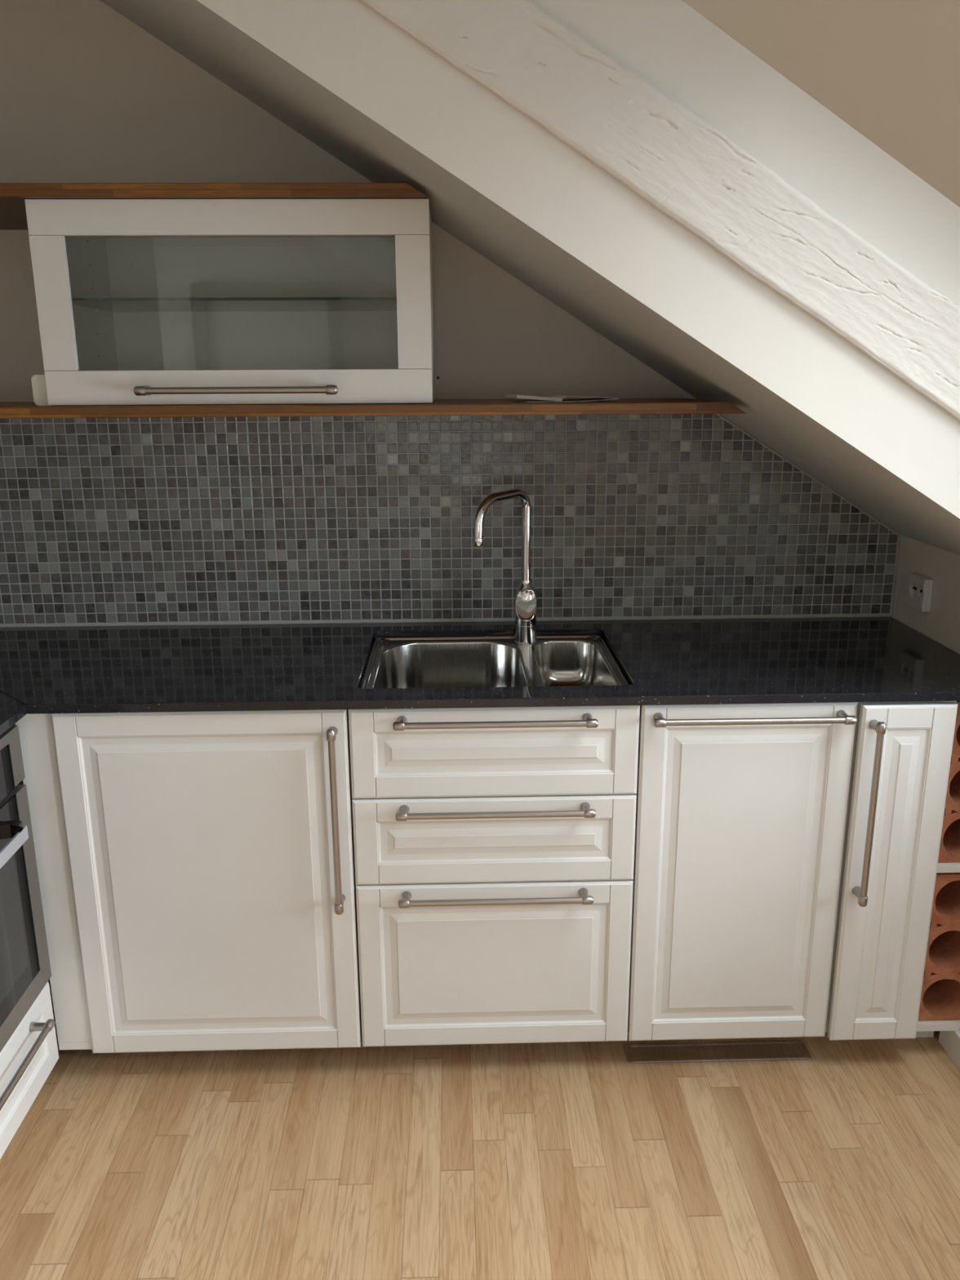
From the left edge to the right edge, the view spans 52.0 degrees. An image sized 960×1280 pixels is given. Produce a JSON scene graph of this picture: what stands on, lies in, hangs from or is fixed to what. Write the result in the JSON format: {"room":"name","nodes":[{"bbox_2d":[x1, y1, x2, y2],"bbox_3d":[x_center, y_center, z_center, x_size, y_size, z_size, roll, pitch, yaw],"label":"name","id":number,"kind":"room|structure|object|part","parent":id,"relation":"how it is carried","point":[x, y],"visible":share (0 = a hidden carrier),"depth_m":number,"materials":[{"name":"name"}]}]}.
{"room":"kitchen","nodes":[
{"label":"kitchen","id":0,"kind":"room"},
{"bbox_2d":[0,0,899,784],"bbox_3d":[0.018,-0.518,2.547,3.380,2.750,0.100,-1,15,-1],"label":"wall","id":1,"kind":"structure","parent":0,"point":[88,95],"depth_m":2.31,"materials":[{"name":"paint"}]},
{"bbox_2d":[24,198,435,405],"bbox_3d":[-0.504,-0.731,2.180,0.796,0.396,0.465,-1,15,-1],"label":"upper cabinet","id":2,"kind":"object","parent":1,"relation":"attached to","point":[139,301],"visible":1,"depth_m":2.20,"materials":[{"name":"white wood"}]},
{"bbox_2d":[0,182,426,230],"bbox_3d":[-0.837,-0.934,2.130,1.453,0.025,0.442,-1,15,-1],"label":"oak shelf","id":3,"kind":"object","parent":2,"relation":"on","point":[13,216],"visible":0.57,"depth_m":1.93,"materials":[{"name":"brown wood"}]},
{"bbox_2d":[72,297,396,311],"bbox_3d":[-0.505,-0.754,2.214,0.756,0.006,0.350,-1,15,-1],"label":"glass shelf","id":4,"kind":"object","parent":2,"relation":"attached to","point":[80,304],"depth_m":2.16,"materials":[{"name":"clear glass"}]},
{"bbox_3d":[-0.498,-0.513,2.021,0.412,0.020,0.044,-1,15,-1],"label":"handle","id":5,"kind":"part","parent":2,"relation":"part of","materials":[{"name":"metal"}]},
{"bbox_2d":[0,397,746,418],"bbox_3d":[-0.503,-0.530,2.247,2.116,0.024,0.442,-1,15,-1],"label":"oak shelf","id":6,"kind":"object","parent":1,"relation":"attached to","point":[24,410],"visible":0.93,"depth_m":2.04,"materials":[{"name":"brown wood"}]},
{"bbox_2d":[31,374,48,405],"bbox_3d":[-0.916,-0.527,2.076,0.036,0.063,0.047,-1,15,-1],"label":"plastic box","id":7,"kind":"object","parent":6,"relation":"on","point":[38,381],"visible":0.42,"depth_m":2.05,"materials":[{"name":"white plastic"}]},
{"bbox_2d":[505,394,618,401],"bbox_3d":[0.182,-0.545,2.212,0.241,0.015,0.145,-1,15,-1],"label":"booklet","id":8,"kind":"object","parent":6,"relation":"on","point":[555,397],"visible":1,"depth_m":2.16,"materials":[{"name":"white paper"}]},
{"bbox_2d":[0,413,900,626],"bbox_3d":[-0.231,-0.312,2.538,2.668,0.549,0.008,-1,15,-1],"label":"tile backsplash","id":9,"kind":"structure","parent":1,"relation":"attached to","point":[153,521],"depth_m":2.54,"materials":[{"name":"grey tile"}]},
{"bbox_2d":[0,979,959,1279],"bbox_3d":[-0.805,1.585,0.111,5.400,0.050,5.843,-1,15,-1],"label":"floor","id":10,"kind":"structure","parent":0,"point":[800,1157],"depth_m":1.99,"materials":[{"name":"brown wood"}]},
{"bbox_2d":[0,982,58,1159],"bbox_3d":[-1.187,0.946,1.861,0.624,0.288,0.600,-1,15,-1],"label":"base cabinet","id":11,"kind":"object","parent":10,"relation":"on","point":[30,1055],"visible":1,"depth_m":1.99,"materials":[{"name":"white wood"}]},
{"bbox_2d":[0,724,51,1052],"bbox_3d":[-1.159,0.527,1.738,0.600,0.576,0.595,-1,15,-1],"label":"oven","id":12,"kind":"object","parent":11,"relation":"in","point":[25,971],"visible":0.94,"depth_m":1.94,"materials":[{"name":"metal"}]},
{"bbox_3d":[-0.910,0.310,1.687,0.002,0.092,0.495,-1,15,-1],"label":"display glass","id":13,"kind":"part","parent":12,"relation":"part of","materials":[{"name":"black glass"}]},
{"bbox_3d":[-0.920,0.300,1.684,0.020,0.112,0.595,-1,15,-1],"label":"control panel","id":14,"kind":"part","parent":12,"relation":"part of","materials":[{"name":"metal"}]},
{"bbox_3d":[-0.909,0.558,1.753,0.002,0.394,0.495,-1,15,-1],"label":"door glass","id":15,"kind":"part","parent":12,"relation":"part of","materials":[{"name":"black glass"}]},
{"bbox_3d":[-0.897,0.846,1.844,0.044,0.020,0.412,-1,15,-1],"label":"handle","id":16,"kind":"part","parent":11,"relation":"part of","materials":[{"name":"metal"}]},
{"bbox_2d":[15,709,362,1053],"bbox_3d":[-0.614,0.498,2.370,0.678,0.884,0.644,-1,15,-1],"label":"base cabinet","id":17,"kind":"object","parent":10,"relation":"on","point":[211,854],"depth_m":2.09,"materials":[{"name":"white wood"}]},
{"bbox_3d":[-0.907,0.528,2.111,0.078,0.806,0.016,-1,15,-1],"label":"filler panel","id":18,"kind":"part","parent":17,"relation":"part of","materials":[{"name":"white wood"}]},
{"bbox_3d":[-0.298,0.375,2.035,0.020,0.412,0.044,-1,15,-1],"label":"handle","id":19,"kind":"part","parent":17,"relation":"part of","materials":[{"name":"metal"}]},
{"bbox_2d":[0,617,959,734],"bbox_3d":[-0.205,0.194,1.745,2.668,0.020,1.784,-1,15,-1],"label":"countertop","id":20,"kind":"structure","parent":17,"relation":"on","point":[784,660],"depth_m":2.20,"materials":[{"name":"black stone"}]},
{"bbox_2d":[359,634,630,688],"bbox_3d":[0.028,0.137,2.322,0.624,0.182,0.522,-1,15,-1],"label":"sink","id":21,"kind":"object","parent":20,"relation":"in","point":[566,660],"visible":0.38,"depth_m":2.50,"materials":[{"name":"metal"}]},
{"bbox_3d":[-0.068,0.142,2.319,0.344,0.176,0.416,-1,15,-1],"label":"bowl","id":22,"kind":"part","parent":21,"relation":"part of","materials":[{"name":"metal"}]},
{"bbox_3d":[0.215,0.112,2.319,0.168,0.121,0.416,-1,15,-1],"label":"bowl","id":23,"kind":"part","parent":21,"relation":"part of","materials":[{"name":"metal"}]},
{"bbox_2d":[473,488,537,644],"bbox_3d":[0.074,-0.168,2.379,0.073,0.388,0.207,11,19,37],"label":"tap","id":24,"kind":"object","parent":20,"relation":"on","point":[526,602],"visible":1,"depth_m":2.42,"materials":[{"name":"silver metal"}]},
{"bbox_3d":[0.055,-0.243,2.361,0.022,0.233,0.189,14,21,43],"label":"spout","id":25,"kind":"part","parent":24,"relation":"part of","materials":[{"name":"silver metal"}]},
{"bbox_3d":[0.114,-0.086,2.429,0.055,0.079,0.041,-1,15,-1],"label":"lever","id":26,"kind":"part","parent":24,"relation":"part of","materials":[{"name":"silver metal"}]},
{"bbox_2d":[348,705,639,1046],"bbox_3d":[0.025,0.492,2.386,0.600,0.880,0.644,-1,15,-1],"label":"base cabinet","id":27,"kind":"object","parent":10,"relation":"on","point":[494,847],"visible":0.98,"depth_m":2.10,"materials":[{"name":"white wood"}]},
{"bbox_3d":[0.032,0.424,2.090,0.596,0.196,0.018,-1,15,-1],"label":"drawer","id":28,"kind":"part","parent":27,"relation":"part of","materials":[{"name":"white paint"}]},
{"bbox_3d":[0.030,0.231,2.039,0.596,0.196,0.018,-1,15,-1],"label":"drawer","id":29,"kind":"part","parent":27,"relation":"part of","materials":[{"name":"white paint"}]},
{"bbox_3d":[0.033,0.715,2.168,0.596,0.400,0.018,-1,15,-1],"label":"drawer","id":30,"kind":"part","parent":27,"relation":"part of","materials":[{"name":"white paint"}]},
{"bbox_3d":[0.031,0.167,1.989,0.412,0.020,0.044,-1,15,-1],"label":"handle","id":31,"kind":"part","parent":27,"relation":"part of","materials":[{"name":"metal"}]},
{"bbox_3d":[0.033,0.550,2.091,0.412,0.020,0.044,-1,15,-1],"label":"handle","id":32,"kind":"part","parent":27,"relation":"part of","materials":[{"name":"metal"}]},
{"bbox_3d":[0.032,0.357,2.040,0.412,0.020,0.044,-1,15,-1],"label":"handle","id":33,"kind":"part","parent":27,"relation":"part of","materials":[{"name":"metal"}]},
{"bbox_2d":[627,702,857,1040],"bbox_3d":[0.550,0.488,2.390,0.450,0.880,0.624,-1,15,-1],"label":"dishwasher","id":34,"kind":"object","parent":10,"relation":"on","point":[741,809],"visible":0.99,"depth_m":2.12,"materials":[{"name":"white wood"}]},
{"bbox_3d":[0.556,0.162,2.003,0.412,0.020,0.044,-1,15,-1],"label":"handle","id":35,"kind":"part","parent":34,"relation":"part of","materials":[{"name":"metal"}]},
{"bbox_2d":[825,701,957,1039],"bbox_3d":[0.878,0.483,2.401,0.200,0.880,0.657,-1,15,-1],"label":"base cabinet","id":36,"kind":"object","parent":10,"relation":"on","point":[902,752],"visible":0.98,"depth_m":2.11,"materials":[{"name":"white wood"}]},
{"bbox_3d":[0.811,0.362,2.050,0.020,0.412,0.044,-1,15,-1],"label":"handle","id":37,"kind":"part","parent":36,"relation":"part of","materials":[{"name":"metal"}]},
{"bbox_2d":[915,701,959,1037],"bbox_3d":[1.046,0.471,2.443,0.138,0.880,0.580,-1,15,-1],"label":"base cabinet","id":38,"kind":"object","parent":10,"relation":"on","point":[925,1028],"visible":0.06,"depth_m":2.25,"materials":[{"name":"white wood"}]},
{"bbox_2d":[916,1020,959,1031],"bbox_3d":[1.054,0.816,2.525,0.126,0.020,0.560,-1,15,-1],"label":"shelf","id":39,"kind":"object","parent":38,"relation":"attached to","point":[930,1025],"depth_m":2.25,"materials":[{"name":"white wood"}]},
{"bbox_2d":[918,872,959,1021],"bbox_3d":[1.053,0.627,2.472,0.121,0.371,0.535,-1,15,-1],"label":"block","id":40,"kind":"object","parent":38,"relation":"on","point":[940,990],"visible":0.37,"depth_m":2.26,"materials":[{"name":"ceramic"}]},
{"bbox_2d":[936,862,959,872],"bbox_3d":[1.052,0.428,2.421,0.126,0.019,0.560,-1,15,-1],"label":"shelf","id":41,"kind":"object","parent":38,"relation":"attached to","point":[953,867],"depth_m":2.15,"materials":[{"name":"white wood"}]},
{"bbox_2d":[937,701,959,862],"bbox_3d":[1.051,0.240,2.369,0.121,0.371,0.535,-1,15,-1],"label":"block","id":42,"kind":"object","parent":41,"relation":"on","point":[949,847],"visible":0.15,"depth_m":2.15,"materials":[{"name":"ceramic"}]},
{"bbox_2d":[99,0,959,555],"bbox_3d":[-0.854,-0.058,-0.328,5.320,1.889,5.843,-1,15,-1],"label":"ceiling","id":43,"kind":"structure","parent":0,"point":[855,104],"depth_m":1.68,"materials":[{"name":"paint"}]},
{"bbox_2d":[358,0,959,421],"bbox_3d":[0.661,-0.604,1.715,2.134,1.421,0.024,-1,15,-1],"label":"roof beam","id":44,"kind":"structure","parent":43,"relation":"attached to","point":[672,158],"depth_m":1.65,"materials":[{"name":"white wood"}]},
{"bbox_2d":[890,534,959,653],"bbox_3d":[1.497,0.776,-0.039,0.626,1.565,5.643,-1,15,-1],"label":"wall","id":45,"kind":"structure","parent":0,"point":[941,624],"depth_m":2.41,"materials":[{"name":"paint"}]},
{"bbox_2d":[906,573,933,612],"bbox_3d":[1.098,-0.119,2.458,0.023,0.081,0.087,-1,15,-1],"label":"wall socket","id":46,"kind":"object","parent":45,"relation":"attached to","point":[920,587],"visible":1,"depth_m":2.44,"materials":[{"name":"plastic"}]},
{"bbox_2d":[938,1026,959,1070],"bbox_3d":[1.364,0.909,2.221,0.542,0.146,0.221,-1,15,-1],"label":"baseboard","id":47,"kind":"structure","parent":45,"relation":"attached to","point":[949,1041],"depth_m":2.27,"materials":[{"name":"white paint"}]}
]}

